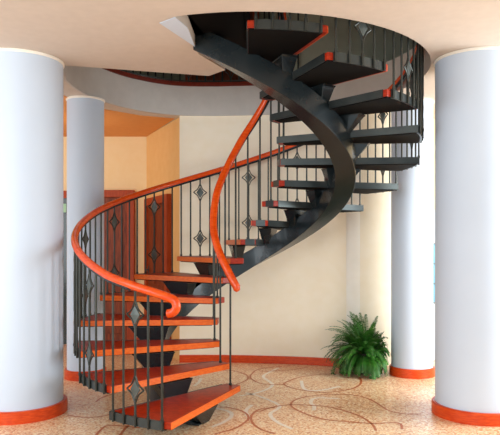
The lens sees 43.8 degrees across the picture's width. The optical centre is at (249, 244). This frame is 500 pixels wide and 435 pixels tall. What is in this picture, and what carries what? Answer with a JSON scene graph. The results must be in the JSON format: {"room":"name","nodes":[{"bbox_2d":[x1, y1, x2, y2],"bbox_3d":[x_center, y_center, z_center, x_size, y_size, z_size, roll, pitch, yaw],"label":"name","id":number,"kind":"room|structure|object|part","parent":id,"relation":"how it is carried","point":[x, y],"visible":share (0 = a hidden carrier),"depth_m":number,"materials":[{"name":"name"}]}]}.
{"room":"stair hall","nodes":[
{"label":"stair hall","id":0,"kind":"room"},
{"bbox_2d":[63,137,146,336],"bbox_3d":[-3.661,-0.069,8.778,4.420,2.910,0.120,0,0,0],"label":"wall","id":1,"kind":"structure","parent":0,"point":[125,158],"depth_m":8.72,"materials":[{"name":"paint"}]},
{"bbox_2d":[63,191,66,343],"bbox_3d":[-2.896,0.316,8.688,0.850,2.140,0.060,0,0,0],"label":"door","id":2,"kind":"structure","parent":1,"relation":"in","point":[64,192],"depth_m":8.68,"materials":[{"name":"brown wood"}]},
{"bbox_2d":[104,190,134,339],"bbox_3d":[-2.041,0.311,8.658,0.860,2.150,0.120,0,0,0],"label":"door","id":3,"kind":"structure","parent":1,"relation":"in","point":[109,195],"depth_m":8.66,"materials":[{"name":"brown wood"}]},
{"bbox_2d":[147,117,179,360],"bbox_3d":[-1.077,-0.069,8.064,0.120,2.910,1.503,0,0,-25],"label":"wall","id":4,"kind":"structure","parent":0,"point":[163,145],"depth_m":7.77,"materials":[{"name":"paint"}]},
{"bbox_2d":[144,194,170,338],"bbox_3d":[-1.232,0.376,8.148,0.120,2.020,1.020,0,0,-25],"label":"door","id":5,"kind":"structure","parent":4,"relation":"in","point":[160,285],"depth_m":8.04,"materials":[{"name":"brown wood"}]},
{"bbox_3d":[-1.210,0.426,8.159,0.051,1.920,0.820,0,0,-25],"label":"panel","id":6,"kind":"part","parent":5,"relation":"part of","materials":[{"name":"brown wood"}]},
{"bbox_2d":[117,12,271,81],"bbox_3d":[-0.411,-3.089,9.728,11.000,2.450,0.120,0,0,0],"label":"wall","id":7,"kind":"structure","parent":0,"point":[261,14],"depth_m":9.67,"materials":[{"name":"paint"}]},
{"bbox_2d":[185,11,258,80],"bbox_3d":[-0.431,-3.006,9.618,1.130,2.285,0.090,0,0,0],"label":"door","id":8,"kind":"structure","parent":7,"relation":"in","point":[218,76],"depth_m":9.60,"materials":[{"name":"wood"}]},
{"bbox_2d":[0,0,499,136],"bbox_3d":[0.489,-1.691,4.378,13.000,0.346,10.500,0,0,0],"label":"ceiling","id":9,"kind":"structure","parent":0,"point":[109,34],"depth_m":4.44,"materials":[{"name":"paint"}]},
{"bbox_2d":[160,17,194,46],"bbox_3d":[-0.479,-1.520,4.465,0.147,0.004,0.614,0,0,17],"label":"trim","id":10,"kind":"structure","parent":9,"relation":"attached to","point":[173,24],"depth_m":4.36,"materials":[{"name":"paint"}]},
{"bbox_2d":[0,344,499,434],"bbox_3d":[0.489,1.436,4.628,13.000,0.100,11.000,0,0,0],"label":"floor","id":11,"kind":"structure","parent":0,"point":[411,397],"depth_m":5.30,"materials":[{"name":"stone"}]},
{"bbox_2d":[0,48,67,424],"bbox_3d":[-1.911,-0.069,5.158,0.764,2.909,0.764,0,0,0],"label":"column","id":12,"kind":"structure","parent":11,"relation":"on","point":[31,82],"depth_m":4.87,"materials":[{"name":"paint"}]},
{"bbox_2d":[64,95,106,380],"bbox_3d":[-1.726,-0.069,6.528,0.428,2.909,0.428,0,0,0],"label":"column","id":13,"kind":"structure","parent":11,"relation":"on","point":[85,114],"depth_m":6.37,"materials":[{"name":"paint"}]},
{"bbox_2d":[67,414,108,417],"bbox_3d":[-1.274,1.385,5.090,0.428,0.001,0.212,0,0,0],"label":"trim","id":14,"kind":"structure","parent":11,"relation":"on","point":[108,414],"depth_m":5.02,"materials":[{"name":"brown stone"}]},
{"bbox_2d":[95,425,140,434],"bbox_3d":[-0.980,1.385,4.623,0.301,0.001,0.318,0,0,0],"label":"trim","id":15,"kind":"structure","parent":11,"relation":"on","point":[98,432],"depth_m":4.72,"materials":[{"name":"brown stone"}]},
{"bbox_2d":[210,407,233,426],"bbox_3d":[-0.229,1.385,5.019,0.194,0.001,0.591,0,0,0],"label":"trim","id":16,"kind":"structure","parent":11,"relation":"on","point":[231,415],"depth_m":4.99,"materials":[{"name":"beige stone"}]},
{"bbox_2d":[214,407,249,433],"bbox_3d":[-0.133,1.385,4.939,0.261,0.001,0.776,0,0,0],"label":"trim","id":17,"kind":"structure","parent":11,"relation":"on","point":[248,416],"depth_m":4.88,"materials":[{"name":"brown stone"}]},
{"bbox_2d":[223,370,248,384],"bbox_3d":[-0.260,1.385,6.446,0.501,0.001,0.854,0,0,0],"label":"trim","id":18,"kind":"structure","parent":11,"relation":"on","point":[223,370],"depth_m":6.54,"materials":[{"name":"brown stone"}]},
{"bbox_2d":[71,11,423,431],"bbox_3d":[-0.011,-0.754,5.628,3.094,4.281,3.094,0,0,-40],"label":"spiral staircase","id":19,"kind":"structure","parent":11,"relation":"on","point":[263,52],"depth_m":5.15,"materials":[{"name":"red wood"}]},
{"bbox_3d":[-1.523,-0.054,5.759,0.018,0.128,0.085,0,0,0],"label":"diamond plate","id":20,"kind":"part","parent":19,"relation":"part of","materials":[{"name":"metal"}]},
{"bbox_3d":[-1.523,-0.054,5.759,0.012,0.208,0.160,0,0,5],"label":"diamond frame","id":21,"kind":"part","parent":19,"relation":"part of","materials":[{"name":"metal"}]},
{"bbox_3d":[-1.215,0.306,4.704,0.018,0.128,0.084,0,0,-37],"label":"diamond plate","id":22,"kind":"part","parent":19,"relation":"part of","materials":[{"name":"metal"}]},
{"bbox_3d":[-1.215,0.826,4.704,0.018,0.128,0.084,0,0,-37],"label":"diamond plate","id":23,"kind":"part","parent":19,"relation":"part of","materials":[{"name":"metal"}]},
{"bbox_3d":[-1.215,0.306,4.704,0.012,0.208,0.160,0,0,-37],"label":"diamond frame","id":24,"kind":"part","parent":19,"relation":"part of","materials":[{"name":"metal"}]},
{"bbox_3d":[-1.215,0.826,4.704,0.012,0.208,0.160,0,0,-37],"label":"diamond frame","id":25,"kind":"part","parent":19,"relation":"part of","materials":[{"name":"metal"}]},
{"bbox_3d":[-1.210,1.054,4.739,0.035,0.064,0.510,0,0,-37],"label":"plate","id":26,"kind":"part","parent":19,"relation":"part of","materials":[{"name":"metal"}]},
{"bbox_3d":[-1.373,-0.234,6.297,0.018,0.128,0.084,0,0,26],"label":"diamond plate","id":27,"kind":"part","parent":19,"relation":"part of","materials":[{"name":"metal"}]},
{"bbox_3d":[-1.373,-0.234,6.297,0.012,0.208,0.160,0,0,26],"label":"diamond frame","id":28,"kind":"part","parent":19,"relation":"part of","materials":[{"name":"metal"}]},
{"bbox_3d":[-0.799,0.486,4.331,0.084,0.128,0.018,0,0,31],"label":"diamond plate","id":29,"kind":"part","parent":19,"relation":"part of","materials":[{"name":"metal"}]},
{"bbox_3d":[-0.799,1.006,4.331,0.084,0.128,0.018,0,0,31],"label":"diamond plate","id":30,"kind":"part","parent":19,"relation":"part of","materials":[{"name":"metal"}]},
{"bbox_3d":[-0.799,0.486,4.331,0.160,0.208,0.012,0,0,31],"label":"diamond frame","id":31,"kind":"part","parent":19,"relation":"part of","materials":[{"name":"metal"}]},
{"bbox_3d":[-0.799,1.006,4.331,0.160,0.208,0.012,0,0,31],"label":"diamond frame","id":32,"kind":"part","parent":19,"relation":"part of","materials":[{"name":"metal"}]},
{"bbox_3d":[-0.807,1.234,4.366,0.510,0.064,0.035,0,0,32],"label":"plate","id":33,"kind":"part","parent":19,"relation":"part of","materials":[{"name":"metal"}]},
{"bbox_3d":[-0.834,1.053,5.215,1.162,0.058,0.010,0,0,-27],"label":"plate","id":34,"kind":"part","parent":19,"relation":"part of","materials":[{"name":"wood"}]},
{"bbox_3d":[-1.039,-0.414,6.745,0.084,0.128,0.018,0,0,-43],"label":"diamond plate","id":35,"kind":"part","parent":19,"relation":"part of","materials":[{"name":"metal"}]},
{"bbox_3d":[-1.039,0.106,6.745,0.084,0.128,0.018,0,0,-43],"label":"diamond plate","id":36,"kind":"part","parent":19,"relation":"part of","materials":[{"name":"metal"}]},
{"bbox_3d":[-1.039,-0.414,6.745,0.160,0.208,0.012,0,0,-43],"label":"diamond frame","id":37,"kind":"part","parent":19,"relation":"part of","materials":[{"name":"metal"}]},
{"bbox_3d":[-1.039,0.106,6.745,0.160,0.208,0.012,0,0,-43],"label":"diamond frame","id":38,"kind":"part","parent":19,"relation":"part of","materials":[{"name":"metal"}]},
{"bbox_3d":[-0.629,1.233,4.945,0.010,0.058,1.162,0,0,42],"label":"plate","id":39,"kind":"part","parent":19,"relation":"part of","materials":[{"name":"wood"}]},
{"bbox_3d":[-0.378,-1.726,4.794,0.148,0.245,1.291,0,0,17],"label":"landing plate","id":40,"kind":"part","parent":19,"relation":"part of","materials":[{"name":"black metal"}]},
{"bbox_3d":[-0.565,-0.594,7.041,0.084,0.128,0.018,0,0,-21],"label":"diamond plate","id":41,"kind":"part","parent":19,"relation":"part of","materials":[{"name":"metal"}]},
{"bbox_3d":[-0.565,-0.074,7.041,0.084,0.128,0.018,0,0,-21],"label":"diamond plate","id":42,"kind":"part","parent":19,"relation":"part of","materials":[{"name":"metal"}]},
{"bbox_3d":[-0.565,-0.594,7.041,0.160,0.208,0.012,0,0,-21],"label":"diamond frame","id":43,"kind":"part","parent":19,"relation":"part of","materials":[{"name":"metal"}]},
{"bbox_3d":[-0.565,-0.074,7.041,0.160,0.208,0.012,0,0,-21],"label":"diamond frame","id":44,"kind":"part","parent":19,"relation":"part of","materials":[{"name":"metal"}]},
{"bbox_3d":[-0.011,-1.150,5.628,3.095,3.286,3.096,0,0,0],"label":"handrail","id":45,"kind":"part","parent":19,"relation":"part of","materials":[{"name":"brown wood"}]},
{"bbox_3d":[-0.018,-1.467,4.751,0.010,0.058,1.176,0,0,0],"label":"plate","id":46,"kind":"part","parent":19,"relation":"part of","materials":[{"name":"metal"}]},
{"bbox_3d":[-0.011,-1.245,5.628,0.707,3.299,0.707,0,0,0],"label":"handrail","id":47,"kind":"part","parent":19,"relation":"part of","materials":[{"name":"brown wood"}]},
{"bbox_3d":[-0.016,-0.774,7.146,0.160,0.208,0.013,0,0,0],"label":"diamond frame","id":48,"kind":"part","parent":19,"relation":"part of","materials":[{"name":"metal"}]},
{"bbox_3d":[0.001,-0.027,5.902,0.091,0.058,0.006,0,0,-2],"label":"plate","id":49,"kind":"part","parent":19,"relation":"part of","materials":[{"name":"metal"}]},
{"bbox_3d":[0.160,-0.027,6.533,0.010,0.058,1.162,0,0,10],"label":"plate","id":50,"kind":"part","parent":19,"relation":"part of","materials":[{"name":"metal"}]},
{"bbox_3d":[0.099,-0.207,5.880,0.091,0.058,0.006,0,0,19],"label":"plate","id":51,"kind":"part","parent":19,"relation":"part of","materials":[{"name":"metal"}]},
{"bbox_3d":[0.183,-0.387,5.823,0.091,0.058,0.006,0,0,40],"label":"plate","id":52,"kind":"part","parent":19,"relation":"part of","materials":[{"name":"metal"}]},
{"bbox_3d":[0.240,-0.567,5.739,0.006,0.058,0.091,0,0,-29],"label":"plate","id":53,"kind":"part","parent":19,"relation":"part of","materials":[{"name":"metal"}]},
{"bbox_3d":[0.476,-0.207,6.410,0.010,0.058,1.162,0,0,31],"label":"plate","id":54,"kind":"part","parent":19,"relation":"part of","materials":[{"name":"metal"}]},
{"bbox_3d":[0.257,-1.466,4.158,0.466,0.064,0.032,0,0,-10],"label":"plate","id":55,"kind":"part","parent":19,"relation":"part of","materials":[{"name":"metal"}]},
{"bbox_3d":[0.299,-1.287,4.808,0.010,0.058,1.176,0,0,-21],"label":"plate","id":56,"kind":"part","parent":19,"relation":"part of","materials":[{"name":"metal"}]},
{"bbox_3d":[0.726,-0.387,6.180,0.930,0.058,0.712,0,0,0],"label":"plate","id":57,"kind":"part","parent":19,"relation":"part of","materials":[{"name":"metal"}]},
{"bbox_3d":[0.575,-1.107,4.976,0.010,0.058,1.176,0,0,-42],"label":"plate","id":58,"kind":"part","parent":19,"relation":"part of","materials":[{"name":"metal"}]},
{"bbox_3d":[0.876,-0.567,5.876,1.162,0.058,0.010,0,0,-16],"label":"plate","id":59,"kind":"part","parent":19,"relation":"part of","materials":[{"name":"metal"}]},
{"bbox_3d":[0.788,-0.927,5.224,1.213,0.058,0.010,0,0,26],"label":"plate","id":60,"kind":"part","parent":19,"relation":"part of","materials":[{"name":"metal"}]},
{"bbox_3d":[0.880,-0.747,5.541,1.213,0.058,0.010,0,0,5],"label":"plate","id":61,"kind":"part","parent":19,"relation":"part of","materials":[{"name":"metal"}]},
{"bbox_3d":[0.770,-1.286,4.355,0.466,0.064,0.032,0,0,-32],"label":"plate","id":62,"kind":"part","parent":19,"relation":"part of","materials":[{"name":"metal"}]},
{"bbox_3d":[0.785,-1.514,4.336,0.084,0.128,0.018,0,0,-32],"label":"diamond plate","id":63,"kind":"part","parent":19,"relation":"part of","materials":[{"name":"metal"}]},
{"bbox_3d":[0.785,-1.514,4.336,0.160,0.208,0.012,0,0,-32],"label":"diamond frame","id":64,"kind":"part","parent":19,"relation":"part of","materials":[{"name":"metal"}]},
{"bbox_3d":[1.347,-1.314,6.306,0.018,0.128,0.084,0,0,-27],"label":"diamond plate","id":65,"kind":"part","parent":19,"relation":"part of","materials":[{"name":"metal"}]},
{"bbox_3d":[1.178,-1.106,4.724,0.032,0.064,0.466,0,0,37],"label":"plate","id":66,"kind":"part","parent":19,"relation":"part of","materials":[{"name":"metal"}]},
{"bbox_3d":[1.199,-1.334,4.711,0.018,0.128,0.084,0,0,37],"label":"diamond plate","id":67,"kind":"part","parent":19,"relation":"part of","materials":[{"name":"metal"}]},
{"bbox_3d":[1.199,-1.334,4.711,0.012,0.208,0.160,0,0,37],"label":"diamond frame","id":68,"kind":"part","parent":19,"relation":"part of","materials":[{"name":"metal"}]},
{"bbox_3d":[1.417,-0.926,5.195,0.035,0.064,0.510,0,0,17],"label":"plate","id":69,"kind":"part","parent":19,"relation":"part of","materials":[{"name":"metal"}]},
{"bbox_2d":[244,405,252,416],"bbox_3d":[-0.008,1.385,5.162,0.084,0.001,0.455,0,0,0],"label":"trim","id":70,"kind":"structure","parent":11,"relation":"on","point":[249,406],"depth_m":5.23,"materials":[{"name":"beige stone"}]},
{"bbox_2d":[239,368,278,395],"bbox_3d":[0.117,1.385,6.351,0.437,0.001,1.319,0,0,0],"label":"trim","id":71,"kind":"structure","parent":11,"relation":"on","point":[263,375],"depth_m":6.26,"materials":[{"name":"beige stone"}]},
{"bbox_2d":[250,407,275,433],"bbox_3d":[0.107,1.385,4.931,0.218,0.001,0.760,0,0,0],"label":"trim","id":72,"kind":"structure","parent":11,"relation":"on","point":[251,415],"depth_m":4.88,"materials":[{"name":"brown stone"}]},
{"bbox_2d":[249,366,281,384],"bbox_3d":[0.181,1.385,6.627,0.377,0.001,0.944,0,0,0],"label":"trim","id":73,"kind":"structure","parent":11,"relation":"on","point":[279,366],"depth_m":6.45,"materials":[{"name":"brown stone"}]},
{"bbox_2d":[246,393,293,428],"bbox_3d":[0.141,1.385,5.253,0.380,0.001,1.160,0,0,0],"label":"trim","id":74,"kind":"structure","parent":11,"relation":"on","point":[270,415],"depth_m":5.17,"materials":[{"name":"beige stone"}]},
{"bbox_2d":[260,404,376,430],"bbox_3d":[0.516,1.385,5.019,0.881,0.001,0.775,0,0,0],"label":"trim","id":75,"kind":"structure","parent":11,"relation":"on","point":[371,423],"depth_m":5.20,"materials":[{"name":"brown stone"}]},
{"bbox_2d":[300,381,340,390],"bbox_3d":[0.695,1.385,6.114,0.394,0.001,0.442,0,0,0],"label":"trim","id":76,"kind":"structure","parent":11,"relation":"on","point":[301,382],"depth_m":6.00,"materials":[{"name":"beige stone"}]},
{"bbox_2d":[309,397,339,409],"bbox_3d":[0.666,1.385,5.425,0.296,0.001,0.444,0,0,0],"label":"trim","id":77,"kind":"structure","parent":11,"relation":"on","point":[312,399],"depth_m":5.54,"materials":[{"name":"beige stone"}]},
{"bbox_2d":[283,373,368,392],"bbox_3d":[0.837,1.385,6.265,1.016,0.001,0.875,0,0,0],"label":"trim","id":78,"kind":"structure","parent":11,"relation":"on","point":[334,373],"depth_m":6.17,"materials":[{"name":"brown stone"}]},
{"bbox_2d":[290,394,404,428],"bbox_3d":[0.872,1.385,5.224,1.057,0.001,1.113,0,0,0],"label":"trim","id":79,"kind":"structure","parent":11,"relation":"on","point":[291,402],"depth_m":5.17,"materials":[{"name":"brown stone"}]},
{"bbox_2d":[322,312,390,379],"bbox_3d":[1.135,1.048,6.646,0.728,0.675,0.869,0,0,0],"label":"potted fern","id":80,"kind":"object","parent":11,"relation":"on","point":[365,352],"visible":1,"depth_m":6.55,"materials":[{"name":"green plant"}]},
{"bbox_2d":[389,98,434,378],"bbox_3d":[1.734,-0.069,6.658,0.476,2.909,0.476,0,0,0],"label":"column","id":81,"kind":"structure","parent":11,"relation":"on","point":[412,203],"depth_m":6.47,"materials":[{"name":"paint"}]},
{"bbox_2d":[431,46,499,426],"bbox_3d":[1.874,-0.069,5.108,0.736,2.909,0.736,0,0,0],"label":"column","id":82,"kind":"structure","parent":11,"relation":"on","point":[467,81],"depth_m":4.82,"materials":[{"name":"paint"}]},
{"bbox_2d":[180,112,390,365],"bbox_3d":[0.424,-0.069,7.302,2.548,2.910,0.262,0,0,6],"label":"wall","id":83,"kind":"structure","parent":0,"point":[286,303],"depth_m":7.26,"materials":[{"name":"paint"}]},
{"bbox_2d":[63,65,287,115],"bbox_3d":[-0.867,-1.693,6.645,2.951,0.342,1.136,0,0,-41],"label":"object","id":84,"kind":"structure","parent":83,"relation":"attached to","point":[115,89],"depth_m":7.23,"materials":[{"name":"paint"}]},
{"bbox_2d":[179,355,338,365],"bbox_3d":[0.099,1.342,7.258,1.869,0.088,0.109,0,0,7],"label":"baseboard","id":85,"kind":"structure","parent":83,"relation":"attached to","point":[182,358],"depth_m":7.28,"materials":[{"name":"brown wood"}]},
{"bbox_2d":[346,123,359,343],"bbox_3d":[1.177,-0.064,7.116,0.155,2.900,0.084,0,0,0],"label":"trim","id":86,"kind":"structure","parent":83,"relation":"attached to","point":[352,218],"depth_m":7.08,"materials":[{"name":"paint"}]},
{"bbox_2d":[274,12,416,70],"bbox_3d":[1.822,-3.089,6.977,3.147,2.450,0.412,0,0,21],"label":"wall","id":87,"kind":"structure","parent":0,"point":[325,44],"depth_m":7.13,"materials":[{"name":"paint"}]},
{"bbox_2d":[102,68,254,86],"bbox_3d":[-0.844,-1.887,6.719,2.950,0.045,1.109,0,0,-38],"label":"trim","id":88,"kind":"structure","parent":87,"relation":"attached to","point":[122,73],"depth_m":7.27,"materials":[{"name":"brown wood"}]},
{"bbox_2d":[118,12,298,81],"bbox_3d":[-0.822,-2.375,6.798,2.847,0.932,1.049,0,0,-36],"label":"gallery railing","id":89,"kind":"object","parent":88,"relation":"on","point":[132,72],"visible":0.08,"depth_m":7.33,"materials":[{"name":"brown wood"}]},
{"bbox_3d":[-0.819,-1.939,6.795,2.817,0.020,1.022,0,0,-36],"label":"rail","id":90,"kind":"part","parent":89,"relation":"part of","materials":[{"name":"metal"}]},
{"bbox_2d":[433,119,434,210],"bbox_3d":[4.189,-0.069,7.578,5.200,2.910,0.120,0,0,0],"label":"wall","id":91,"kind":"structure","parent":0,"point":[433,119],"depth_m":7.52,"materials":[{"name":"paint"}]},
{"bbox_2d":[433,211,434,359],"bbox_3d":[2.239,0.486,7.492,0.900,1.800,0.053,0,0,0],"label":"window","id":92,"kind":"structure","parent":91,"relation":"in","point":[433,211],"depth_m":7.49,"materials":[{"name":"paint"}]},
{"bbox_3d":[2.219,0.336,7.483,0.140,0.700,0.015,0,0,0],"label":"blue pane","id":93,"kind":"part","parent":92,"relation":"part of","materials":[{"name":"clear glass"}]}
]}

